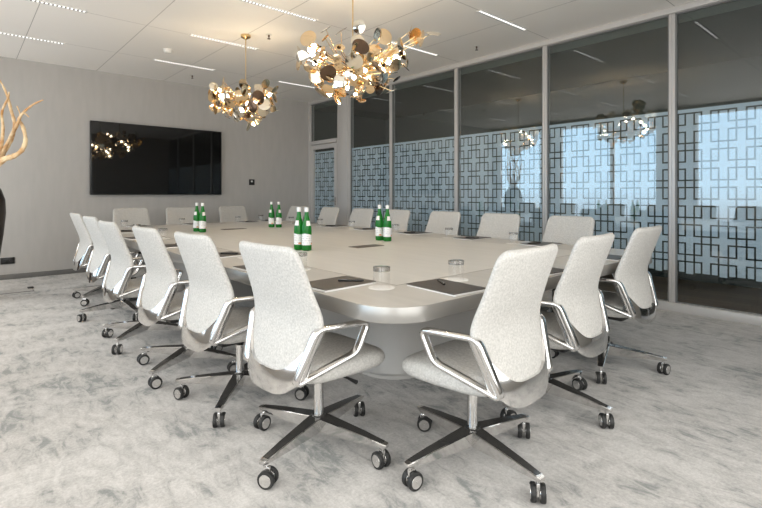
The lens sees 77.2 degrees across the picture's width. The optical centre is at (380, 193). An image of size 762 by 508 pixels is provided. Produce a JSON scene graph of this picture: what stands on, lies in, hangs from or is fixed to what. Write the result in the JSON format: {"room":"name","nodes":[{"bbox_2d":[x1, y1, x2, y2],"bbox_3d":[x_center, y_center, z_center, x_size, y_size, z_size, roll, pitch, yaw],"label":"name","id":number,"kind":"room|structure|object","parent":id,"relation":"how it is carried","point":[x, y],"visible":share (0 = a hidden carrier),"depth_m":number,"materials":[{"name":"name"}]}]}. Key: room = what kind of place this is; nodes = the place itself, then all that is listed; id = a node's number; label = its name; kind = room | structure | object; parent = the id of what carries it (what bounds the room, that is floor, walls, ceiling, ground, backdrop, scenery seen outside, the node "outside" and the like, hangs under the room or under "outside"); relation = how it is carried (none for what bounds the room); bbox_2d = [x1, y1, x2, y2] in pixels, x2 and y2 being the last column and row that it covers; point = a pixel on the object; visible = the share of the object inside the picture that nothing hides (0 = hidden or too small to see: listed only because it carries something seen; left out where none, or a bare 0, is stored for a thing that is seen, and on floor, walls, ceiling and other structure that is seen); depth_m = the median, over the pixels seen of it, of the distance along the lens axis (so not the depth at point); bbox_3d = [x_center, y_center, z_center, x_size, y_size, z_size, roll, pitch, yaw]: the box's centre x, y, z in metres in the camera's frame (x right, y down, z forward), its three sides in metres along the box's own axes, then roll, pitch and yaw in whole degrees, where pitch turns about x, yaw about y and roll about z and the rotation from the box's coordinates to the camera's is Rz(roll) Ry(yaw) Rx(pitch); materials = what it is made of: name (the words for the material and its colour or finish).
{"room":"conference room","nodes":[
{"label":"conference room","id":0,"kind":"room"},
{"bbox_2d":[0,56,384,274],"bbox_3d":[-3.179,-0.290,8.546,8.650,3.220,0.120,0,0,-41],"label":"wall","id":1,"kind":"structure","parent":0,"point":[49,181],"depth_m":7.47,"materials":[{"name":"grey paint"}]},
{"bbox_2d":[0,257,14,264],"bbox_3d":[-5.214,0.940,6.659,0.160,0.090,0.015,0,0,-41],"label":"wall socket","id":2,"kind":"object","parent":1,"relation":"attached to","point":[11,260],"visible":1,"depth_m":6.66,"materials":[{"name":"black"}]},
{"bbox_2d":[0,262,144,279],"bbox_3d":[-3.890,1.165,7.826,6.330,0.070,0.018,0,0,-41],"label":"baseboard","id":3,"kind":"structure","parent":1,"relation":"attached to","point":[64,271],"depth_m":6.91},
{"bbox_2d":[90,120,221,194],"bbox_3d":[-3.679,-0.547,7.973,2.060,1.135,0.076,0,0,-41],"label":"tv","id":4,"kind":"object","parent":1,"relation":"attached to","point":[126,159],"visible":1,"depth_m":7.85,"materials":[{"name":"black"}]},
{"bbox_2d":[249,179,254,184],"bbox_3d":[-2.461,-0.215,9.086,0.110,0.110,0.021,0,0,-41],"label":"switch","id":5,"kind":"object","parent":1,"relation":"attached to","point":[251,181],"visible":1,"depth_m":9.08,"materials":[{"name":"black plastic"}]},
{"bbox_2d":[338,95,347,224],"bbox_3d":[-0.692,-0.320,9.081,0.095,3.040,0.294,0,0,-41],"label":"column","id":6,"kind":"structure","parent":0,"point":[343,107],"depth_m":9.03,"materials":[{"name":"silver metal"}]},
{"bbox_2d":[0,0,696,101],"bbox_3d":[-0.846,-1.960,4.356,6.600,0.120,9.450,0,0,-41],"label":"ceiling","id":7,"kind":"structure","parent":0,"point":[124,37],"depth_m":5.49,"materials":[{"name":"white paint"}]},
{"bbox_2d":[0,32,64,44],"bbox_3d":[-4.346,-1.897,5.767,0.884,0.006,0.072,0,0,-41],"label":"ceiling lights","id":8,"kind":"object","parent":7,"relation":"in","point":[3,33],"visible":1,"depth_m":5.83,"materials":[{"name":"white plastic"}]},
{"bbox_2d":[26,0,87,13],"bbox_3d":[-3.406,-1.897,4.703,0.884,0.006,0.072,0,0,-41],"label":"ceiling lights","id":9,"kind":"object","parent":7,"relation":"in","point":[35,1],"visible":1,"depth_m":4.83,"materials":[{"name":"white plastic"}]},
{"bbox_2d":[163,48,172,53],"bbox_3d":[-2.812,-1.874,6.296,0.120,0.052,0.120,0,0,-41],"label":"smoke detector","id":10,"kind":"object","parent":7,"relation":"attached to","point":[166,50],"visible":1,"depth_m":6.26,"materials":[{"name":"white plastic"}]},
{"bbox_2d":[153,59,214,70],"bbox_3d":[-2.892,-1.897,7.052,0.884,0.006,0.072,0,0,-41],"label":"ceiling lights","id":11,"kind":"object","parent":7,"relation":"in","point":[153,59],"visible":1,"depth_m":7.02,"materials":[{"name":"white plastic"}]},
{"bbox_2d":[189,34,258,49],"bbox_3d":[-1.952,-1.897,5.987,0.884,0.006,0.072,0,0,-41],"label":"ceiling lights","id":12,"kind":"object","parent":7,"relation":"in","point":[193,35],"visible":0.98,"depth_m":5.96,"materials":[{"name":"white plastic"}]},
{"bbox_2d":[208,33,279,130],"bbox_3d":[-1.635,-1.327,5.723,0.826,1.146,0.789,0,0,-17],"label":"chandelier","id":13,"kind":"object","parent":7,"relation":"hanging from","point":[261,98],"visible":1,"depth_m":5.50,"materials":[{"name":"gold metal"}]},
{"bbox_2d":[239,0,317,21],"bbox_3d":[-1.039,-1.897,4.953,0.884,0.006,0.072,0,0,-41],"label":"ceiling lights","id":14,"kind":"object","parent":7,"relation":"in","point":[245,1],"visible":1,"depth_m":4.94,"materials":[{"name":"white plastic"}]},
{"bbox_2d":[277,81,320,88],"bbox_3d":[-1.408,-1.897,8.362,0.884,0.006,0.072,0,0,-41],"label":"ceiling light","id":15,"kind":"object","parent":7,"relation":"in","point":[277,81],"visible":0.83,"depth_m":8.30,"materials":[{"name":"white plastic"}]},
{"bbox_2d":[296,0,440,103],"bbox_3d":[-0.170,-1.356,4.141,1.147,1.088,0.885,0,0,32],"label":"chandelier","id":16,"kind":"object","parent":7,"relation":"hanging from","point":[357,64],"visible":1,"depth_m":4.04,"materials":[{"name":"gold metal"}]},
{"bbox_2d":[391,41,438,55],"bbox_3d":[0.445,-1.897,6.264,0.884,0.006,0.072,0,0,-41],"label":"ceiling lights","id":17,"kind":"object","parent":7,"relation":"in","point":[392,42],"visible":0.78,"depth_m":6.32,"materials":[{"name":"white plastic"}]},
{"bbox_2d":[476,9,527,30],"bbox_3d":[1.345,-1.897,5.244,0.884,0.006,0.072,0,0,-41],"label":"ceiling lights","id":18,"kind":"object","parent":7,"relation":"in","point":[481,11],"visible":1,"depth_m":5.22,"materials":[{"name":"white plastic"}]},
{"bbox_2d":[308,0,761,325],"bbox_3d":[1.568,-0.350,6.522,0.115,3.100,9.200,0,0,-41],"label":"window","id":19,"kind":"structure","parent":7,"relation":"attached to","point":[741,143],"depth_m":4.70,"materials":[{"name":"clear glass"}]},
{"bbox_2d":[348,85,394,227],"bbox_3d":[-0.187,-0.350,8.534,0.082,3.100,1.196,0,0,-41],"label":"window","id":20,"kind":"structure","parent":19,"relation":"on","point":[374,184],"depth_m":8.53,"materials":[{"name":"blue glass"}]},
{"bbox_2d":[392,69,453,231],"bbox_3d":[0.651,-0.362,7.566,0.036,2.955,1.364,0,0,-41],"label":"window","id":21,"kind":"structure","parent":19,"relation":"on","point":[449,143],"depth_m":7.57,"materials":[{"name":"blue glass"}]},
{"bbox_2d":[454,47,542,240],"bbox_3d":[1.582,-0.350,6.531,0.082,3.100,1.420,0,0,-41],"label":"window","id":22,"kind":"structure","parent":19,"relation":"on","point":[536,200],"depth_m":6.52,"materials":[{"name":"clear glass"}]},
{"bbox_2d":[543,15,668,301],"bbox_3d":[2.522,-0.350,5.467,0.082,3.100,1.420,0,0,-41],"label":"window","id":23,"kind":"structure","parent":19,"relation":"on","point":[644,149],"depth_m":5.38,"materials":[{"name":"clear glass"}]},
{"bbox_2d":[0,272,761,507],"bbox_3d":[-0.077,1.260,5.035,8.650,0.120,9.450,0,0,-41],"label":"floor","id":24,"kind":"structure","parent":0,"point":[82,424],"depth_m":2.43,"materials":[{"name":"carpet"}]},
{"bbox_2d":[0,188,5,252],"bbox_3d":[-4.533,0.512,5.389,0.470,1.375,0.470,0,0,-41],"label":"floor vase","id":25,"kind":"object","parent":24,"relation":"on","point":[2,198],"visible":1,"depth_m":5.44,"materials":[{"name":"brown ceramic"}]},
{"bbox_2d":[0,80,43,166],"bbox_3d":[-4.373,-0.574,5.392,0.940,1.563,0.307,0,0,4],"label":"dried branches","id":26,"kind":"object","parent":25,"relation":"in","point":[3,149],"visible":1,"depth_m":5.36,"materials":[{"name":"beige plant"}]},
{"bbox_2d":[0,286,33,294],"bbox_3d":[-4.494,1.189,5.851,0.390,0.022,0.260,0,0,-41],"label":"box","id":27,"kind":"object","parent":24,"relation":"on","point":[30,288],"visible":1,"depth_m":5.87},
{"bbox_2d":[70,213,110,305],"bbox_3d":[-3.166,0.707,5.425,0.622,0.985,0.602,0,0,-42],"label":"chair","id":28,"kind":"object","parent":24,"relation":"on","point":[84,248],"visible":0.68,"depth_m":5.17,"materials":[{"name":"white fabric"}]},
{"bbox_2d":[77,216,146,321],"bbox_3d":[-2.573,0.707,4.689,0.682,0.985,0.670,0,0,-5],"label":"chair","id":29,"kind":"object","parent":24,"relation":"on","point":[100,256],"visible":0.75,"depth_m":4.48,"materials":[{"name":"white fabric"}]},
{"bbox_2d":[113,208,150,263],"bbox_3d":[-3.514,0.707,6.813,0.631,0.985,0.663,0,0,-16],"label":"chair","id":30,"kind":"object","parent":24,"relation":"on","point":[122,217],"visible":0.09,"depth_m":6.95,"materials":[{"name":"white fabric"}]},
{"bbox_2d":[98,220,184,354],"bbox_3d":[-1.935,0.705,3.926,0.648,0.979,0.633,0,0,-43],"label":"chair","id":31,"kind":"object","parent":24,"relation":"on","point":[117,281],"visible":0.78,"depth_m":3.69,"materials":[{"name":"white fabric"}]},
{"bbox_2d":[166,207,194,224],"bbox_3d":[-2.958,0.705,7.303,0.624,0.979,0.627,0,0,-41],"label":"chair","id":32,"kind":"object","parent":24,"relation":"on","point":[174,215],"visible":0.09,"depth_m":7.44,"materials":[{"name":"white fabric"}]},
{"bbox_2d":[132,225,235,388],"bbox_3d":[-1.343,0.707,3.258,0.622,0.985,0.607,0,0,-32],"label":"chair","id":33,"kind":"object","parent":24,"relation":"on","point":[157,300],"visible":0.87,"depth_m":3.05,"materials":[{"name":"white fabric"}]},
{"bbox_2d":[219,206,248,222],"bbox_3d":[-2.344,0.707,7.875,0.662,0.985,0.679,0,0,-9],"label":"chair","id":34,"kind":"object","parent":24,"relation":"on","point":[227,213],"visible":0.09,"depth_m":8.02,"materials":[{"name":"white fabric"}]},
{"bbox_2d":[173,231,308,427],"bbox_3d":[-0.834,0.707,2.775,0.634,0.985,0.620,0,0,-44],"label":"chair","id":35,"kind":"object","parent":24,"relation":"on","point":[208,317],"visible":0.87,"depth_m":2.57,"materials":[{"name":"white fabric"}]},
{"bbox_2d":[285,206,304,221],"bbox_3d":[-1.605,0.707,8.033,0.680,0.985,0.664,0,0,-8],"label":"chair","id":36,"kind":"object","parent":24,"relation":"on","point":[292,214],"visible":0.06,"depth_m":8.21,"materials":[{"name":"white fabric"}]},
{"bbox_2d":[308,105,313,221],"bbox_3d":[-1.455,-0.320,9.949,0.110,3.040,0.060,0,0,-41],"label":"post","id":37,"kind":"object","parent":24,"relation":"on","point":[309,106],"visible":0.51,"depth_m":9.90,"materials":[{"name":"silver metal"}]},
{"bbox_2d":[310,138,336,224],"bbox_3d":[-1.145,0.060,9.568,0.149,2.260,0.922,0,0,-41],"label":"door","id":38,"kind":"structure","parent":37,"relation":"attached to","point":[330,200],"depth_m":9.63,"materials":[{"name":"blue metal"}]},
{"bbox_2d":[311,99,333,141],"bbox_3d":[-1.129,-1.455,9.581,0.036,0.770,0.922,0,0,-41],"label":"window","id":39,"kind":"structure","parent":38,"relation":"on","point":[333,99],"depth_m":9.91,"materials":[{"name":"clear glass"}]},
{"bbox_2d":[239,240,390,489],"bbox_3d":[-0.317,0.707,2.237,0.665,0.985,0.636,0,0,-19],"label":"chair","id":40,"kind":"object","parent":24,"relation":"on","point":[289,345],"visible":0.99,"depth_m":2.07,"materials":[{"name":"fabric"}]},
{"bbox_2d":[317,207,339,224],"bbox_3d":[-0.978,0.707,7.315,0.630,0.985,0.612,0,0,-27],"label":"chair","id":41,"kind":"object","parent":24,"relation":"on","point":[328,215],"visible":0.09,"depth_m":7.44,"materials":[{"name":"white fabric"}]},
{"bbox_2d":[347,208,373,227],"bbox_3d":[-0.441,0.707,6.713,0.673,0.985,0.650,0,0,-12],"label":"chair","id":42,"kind":"object","parent":24,"relation":"on","point":[360,217],"visible":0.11,"depth_m":6.84,"materials":[{"name":"white fabric"}]},
{"bbox_2d":[119,221,651,379],"bbox_3d":[-0.875,0.830,5.024,2.860,0.741,6.010,0,0,-41],"label":"conference table","id":43,"kind":"object","parent":24,"relation":"on","point":[396,317],"visible":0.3,"depth_m":3.13,"materials":[{"name":"beige wood"}]},
{"bbox_2d":[126,225,151,226],"bbox_3d":[-3.348,0.453,6.604,0.239,0.012,0.328,0,0,-45],"label":"notepad","id":44,"kind":"object","parent":43,"relation":"on","point":[131,225],"visible":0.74,"depth_m":6.58,"materials":[{"name":"beige leather"}]},
{"bbox_2d":[124,236,164,239],"bbox_3d":[-2.433,0.453,4.906,0.239,0.012,0.328,0,0,44],"label":"notepad","id":45,"kind":"object","parent":43,"relation":"on","point":[129,238],"visible":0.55,"depth_m":4.83,"materials":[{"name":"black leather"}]},
{"bbox_2d":[165,244,177,248],"bbox_3d":[-1.771,0.453,4.157,0.328,0.012,0.239,0,0,-43],"label":"notepad","id":46,"kind":"object","parent":43,"relation":"on","point":[166,245],"visible":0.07,"depth_m":4.04,"materials":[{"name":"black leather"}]},
{"bbox_2d":[193,203,199,231],"bbox_3d":[-2.228,0.286,5.770,0.081,0.347,0.081,0,0,13],"label":"water bottle","id":47,"kind":"object","parent":43,"relation":"on","point":[196,212],"visible":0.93,"depth_m":5.74,"materials":[{"name":"glass"}]},
{"bbox_2d":[199,203,205,231],"bbox_3d":[-2.111,0.286,5.646,0.081,0.347,0.081,0,0,41],"label":"water bottle","id":48,"kind":"object","parent":43,"relation":"on","point":[202,217],"visible":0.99,"depth_m":5.62,"materials":[{"name":"glass"}]},
{"bbox_2d":[218,251,240,257],"bbox_3d":[-1.190,0.453,3.499,0.239,0.012,0.328,0,0,44],"label":"notepad","id":49,"kind":"object","parent":43,"relation":"on","point":[238,254],"visible":0.3,"depth_m":3.49,"materials":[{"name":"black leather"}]},
{"bbox_2d":[232,265,246,271],"bbox_3d":[-0.715,0.453,2.960,0.328,0.012,0.239,0,0,-44],"label":"notepad","id":50,"kind":"object","parent":43,"relation":"on","point":[241,267],"visible":0.24,"depth_m":2.89,"materials":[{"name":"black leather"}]},
{"bbox_2d":[236,221,257,222],"bbox_3d":[-2.148,0.453,7.663,0.239,0.012,0.328,0,0,-39],"label":"notepad","id":51,"kind":"object","parent":43,"relation":"on","point":[236,221],"visible":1,"depth_m":7.63,"materials":[{"name":"beige leather"}]},
{"bbox_2d":[268,202,274,226],"bbox_3d":[-1.489,0.286,6.489,0.081,0.347,0.081,0,0,21],"label":"water bottle","id":52,"kind":"object","parent":43,"relation":"on","point":[271,219],"visible":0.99,"depth_m":6.46,"materials":[{"name":"glass"}]},
{"bbox_2d":[276,202,281,227],"bbox_3d":[-1.384,0.286,6.462,0.081,0.347,0.081,0,0,-41],"label":"water bottle","id":53,"kind":"object","parent":43,"relation":"on","point":[278,212],"visible":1,"depth_m":6.43,"materials":[{"name":"glass"}]},
{"bbox_2d":[294,207,302,249],"bbox_3d":[-0.672,0.286,3.902,0.081,0.347,0.081,0,0,25],"label":"water bottle","id":54,"kind":"object","parent":43,"relation":"on","point":[298,222],"visible":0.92,"depth_m":3.87,"materials":[{"name":"green glass"}]},
{"bbox_2d":[302,207,311,250],"bbox_3d":[-0.600,0.286,3.852,0.081,0.347,0.081,0,0,-38],"label":"water bottle","id":55,"kind":"object","parent":43,"relation":"on","point":[306,226],"visible":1,"depth_m":3.82,"materials":[{"name":"glass"}]},
{"bbox_2d":[321,225,347,227],"bbox_3d":[-0.630,0.453,6.630,0.328,0.012,0.239,0,0,-43],"label":"notepad","id":56,"kind":"object","parent":43,"relation":"on","point":[335,225],"visible":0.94,"depth_m":6.57,"materials":[{"name":"beige leather"}]},
{"bbox_2d":[309,276,375,292],"bbox_3d":[-0.224,0.453,2.405,0.328,0.012,0.239,0,0,-44],"label":"notepad","id":57,"kind":"object","parent":43,"relation":"on","point":[329,284],"visible":0.73,"depth_m":2.37,"materials":[{"name":"leather"}]},
{"bbox_2d":[338,279,363,281],"bbox_3d":[-0.152,0.441,2.425,0.132,0.013,0.012,0,0,2],"label":"pen","id":58,"kind":"object","parent":57,"relation":"on","point":[344,280],"visible":1,"depth_m":2.42,"materials":[{"name":"black plastic"}]},
{"bbox_2d":[354,228,374,230],"bbox_3d":[-0.151,0.453,6.087,0.328,0.012,0.239,0,0,-38],"label":"notepad","id":59,"kind":"object","parent":43,"relation":"on","point":[356,228],"visible":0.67,"depth_m":5.97,"materials":[{"name":"beige leather"}]},
{"bbox_2d":[349,244,383,247],"bbox_3d":[-0.125,0.457,4.145,0.300,0.005,0.130,0,0,-41],"label":"lid","id":60,"kind":"object","parent":43,"relation":"on","point":[370,245],"visible":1,"depth_m":4.10,"materials":[{"name":"brown"}]},
{"bbox_2d":[375,205,382,240],"bbox_3d":[-0.014,0.286,4.684,0.081,0.347,0.081,0,0,34],"label":"water bottle","id":61,"kind":"object","parent":43,"relation":"on","point":[379,219],"visible":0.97,"depth_m":4.65,"materials":[{"name":"glass"}]},
{"bbox_2d":[368,285,394,289],"bbox_3d":[0.003,0.458,2.323,0.130,0.002,0.130,0,0,-41],"label":"coaster","id":62,"kind":"object","parent":43,"relation":"on","point":[374,287],"visible":1,"depth_m":2.32,"materials":[{"name":"white paper"}]},
{"bbox_2d":[373,265,388,278],"bbox_3d":[0.003,0.406,2.323,0.085,0.102,0.085,0,0,-41],"label":"drinking glass","id":63,"kind":"object","parent":62,"relation":"on","point":[377,265],"visible":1,"depth_m":2.32,"materials":[{"name":"clear glass"}]},
{"bbox_2d":[383,205,391,241],"bbox_3d":[0.062,0.286,4.590,0.081,0.347,0.081,0,0,-28],"label":"water bottle","id":64,"kind":"object","parent":43,"relation":"on","point":[387,225],"visible":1,"depth_m":4.56,"materials":[{"name":"glass"}]},
{"bbox_2d":[398,231,432,234],"bbox_3d":[0.396,0.453,5.467,0.328,0.012,0.239,0,0,-37],"label":"notepad","id":65,"kind":"object","parent":43,"relation":"on","point":[416,232],"visible":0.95,"depth_m":5.41,"materials":[{"name":"beige leather"}]},
{"bbox_2d":[407,278,485,296],"bbox_3d":[0.319,0.453,2.315,0.239,0.012,0.328,0,0,-38],"label":"notepad","id":66,"kind":"object","parent":43,"relation":"on","point":[451,288],"visible":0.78,"depth_m":2.27,"materials":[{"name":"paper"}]},
{"bbox_2d":[444,277,468,281],"bbox_3d":[0.401,0.458,2.542,0.130,0.002,0.130,0,0,-41],"label":"coaster","id":67,"kind":"object","parent":43,"relation":"on","point":[456,279],"visible":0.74,"depth_m":2.53,"materials":[{"name":"white paper"}]},
{"bbox_2d":[453,236,490,239],"bbox_3d":[0.932,0.453,4.861,0.328,0.012,0.239,0,0,-41],"label":"notepad","id":68,"kind":"object","parent":43,"relation":"on","point":[480,237],"visible":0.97,"depth_m":4.81,"materials":[{"name":"beige leather"}]},
{"bbox_2d":[520,241,561,246],"bbox_3d":[1.440,0.453,4.285,0.328,0.012,0.239,0,0,-42],"label":"notepad","id":69,"kind":"object","parent":43,"relation":"on","point":[541,243],"visible":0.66,"depth_m":4.27,"materials":[{"name":"beige leather"}]},
{"bbox_2d":[549,267,563,275],"bbox_3d":[0.924,0.453,2.849,0.239,0.012,0.328,0,0,-38],"label":"notepad","id":70,"kind":"object","parent":43,"relation":"on","point":[554,271],"visible":0.1,"depth_m":2.74,"materials":[{"name":"beige leather"}]},
{"bbox_2d":[606,254,621,260],"bbox_3d":[1.587,0.453,3.435,0.239,0.012,0.328,0,0,-42],"label":"notepad","id":71,"kind":"object","parent":43,"relation":"on","point":[609,257],"visible":0.21,"depth_m":3.34,"materials":[{"name":"beige leather"}]},
{"bbox_2d":[383,209,409,230],"bbox_3d":[0.035,0.707,6.162,0.616,0.985,0.651,0,0,33],"label":"chair","id":72,"kind":"object","parent":24,"relation":"on","point":[399,218],"visible":0.06,"depth_m":6.24,"materials":[{"name":"white fabric"}]},
{"bbox_2d":[425,211,460,234],"bbox_3d":[0.584,0.707,5.551,0.653,0.985,0.621,0,0,-20],"label":"chair","id":73,"kind":"object","parent":24,"relation":"on","point":[438,222],"visible":0.16,"depth_m":5.67,"materials":[{"name":"white fabric"}]},
{"bbox_2d":[402,243,557,503],"bbox_3d":[0.431,0.707,2.109,0.677,0.985,0.657,0,0,13],"label":"chair","id":74,"kind":"object","parent":24,"relation":"on","point":[506,357],"visible":1,"depth_m":1.94,"materials":[{"name":"white fabric"}]},
{"bbox_2d":[476,213,520,239],"bbox_3d":[1.103,0.707,4.947,0.627,0.985,0.600,0,0,-35],"label":"chair","id":75,"kind":"object","parent":24,"relation":"on","point":[493,225],"visible":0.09,"depth_m":5.09,"materials":[{"name":"white fabric"}]},
{"bbox_2d":[500,233,614,428],"bbox_3d":[0.955,0.707,2.679,0.677,0.985,0.658,0,0,13],"label":"chair","id":76,"kind":"object","parent":24,"relation":"on","point":[579,321],"visible":0.79,"depth_m":2.47,"materials":[{"name":"white fabric"}]},
{"bbox_2d":[540,215,594,312],"bbox_3d":[1.613,0.707,4.386,0.667,0.985,0.640,0,0,-12],"label":"chair","id":77,"kind":"object","parent":24,"relation":"on","point":[567,230],"visible":0.18,"depth_m":4.50,"materials":[{"name":"white fabric"}]},
{"bbox_2d":[551,225,670,383],"bbox_3d":[1.584,0.707,3.310,0.632,0.985,0.664,0,0,-17],"label":"chair","id":78,"kind":"object","parent":24,"relation":"on","point":[635,298],"visible":0.77,"depth_m":3.09,"materials":[{"name":"white fabric"}]},
{"bbox_2d":[314,0,761,119],"bbox_3d":[2.396,-1.885,7.219,2.050,0.270,9.450,0,0,-41],"label":"ceiling","id":79,"kind":"structure","parent":0,"point":[732,30],"depth_m":6.42,"materials":[{"name":"white paint"}]},
{"bbox_2d":[385,55,761,288],"bbox_3d":[3.202,-0.290,7.931,0.100,3.220,9.450,0,0,-41],"label":"wall","id":80,"kind":"structure","parent":0,"point":[736,81],"depth_m":7.40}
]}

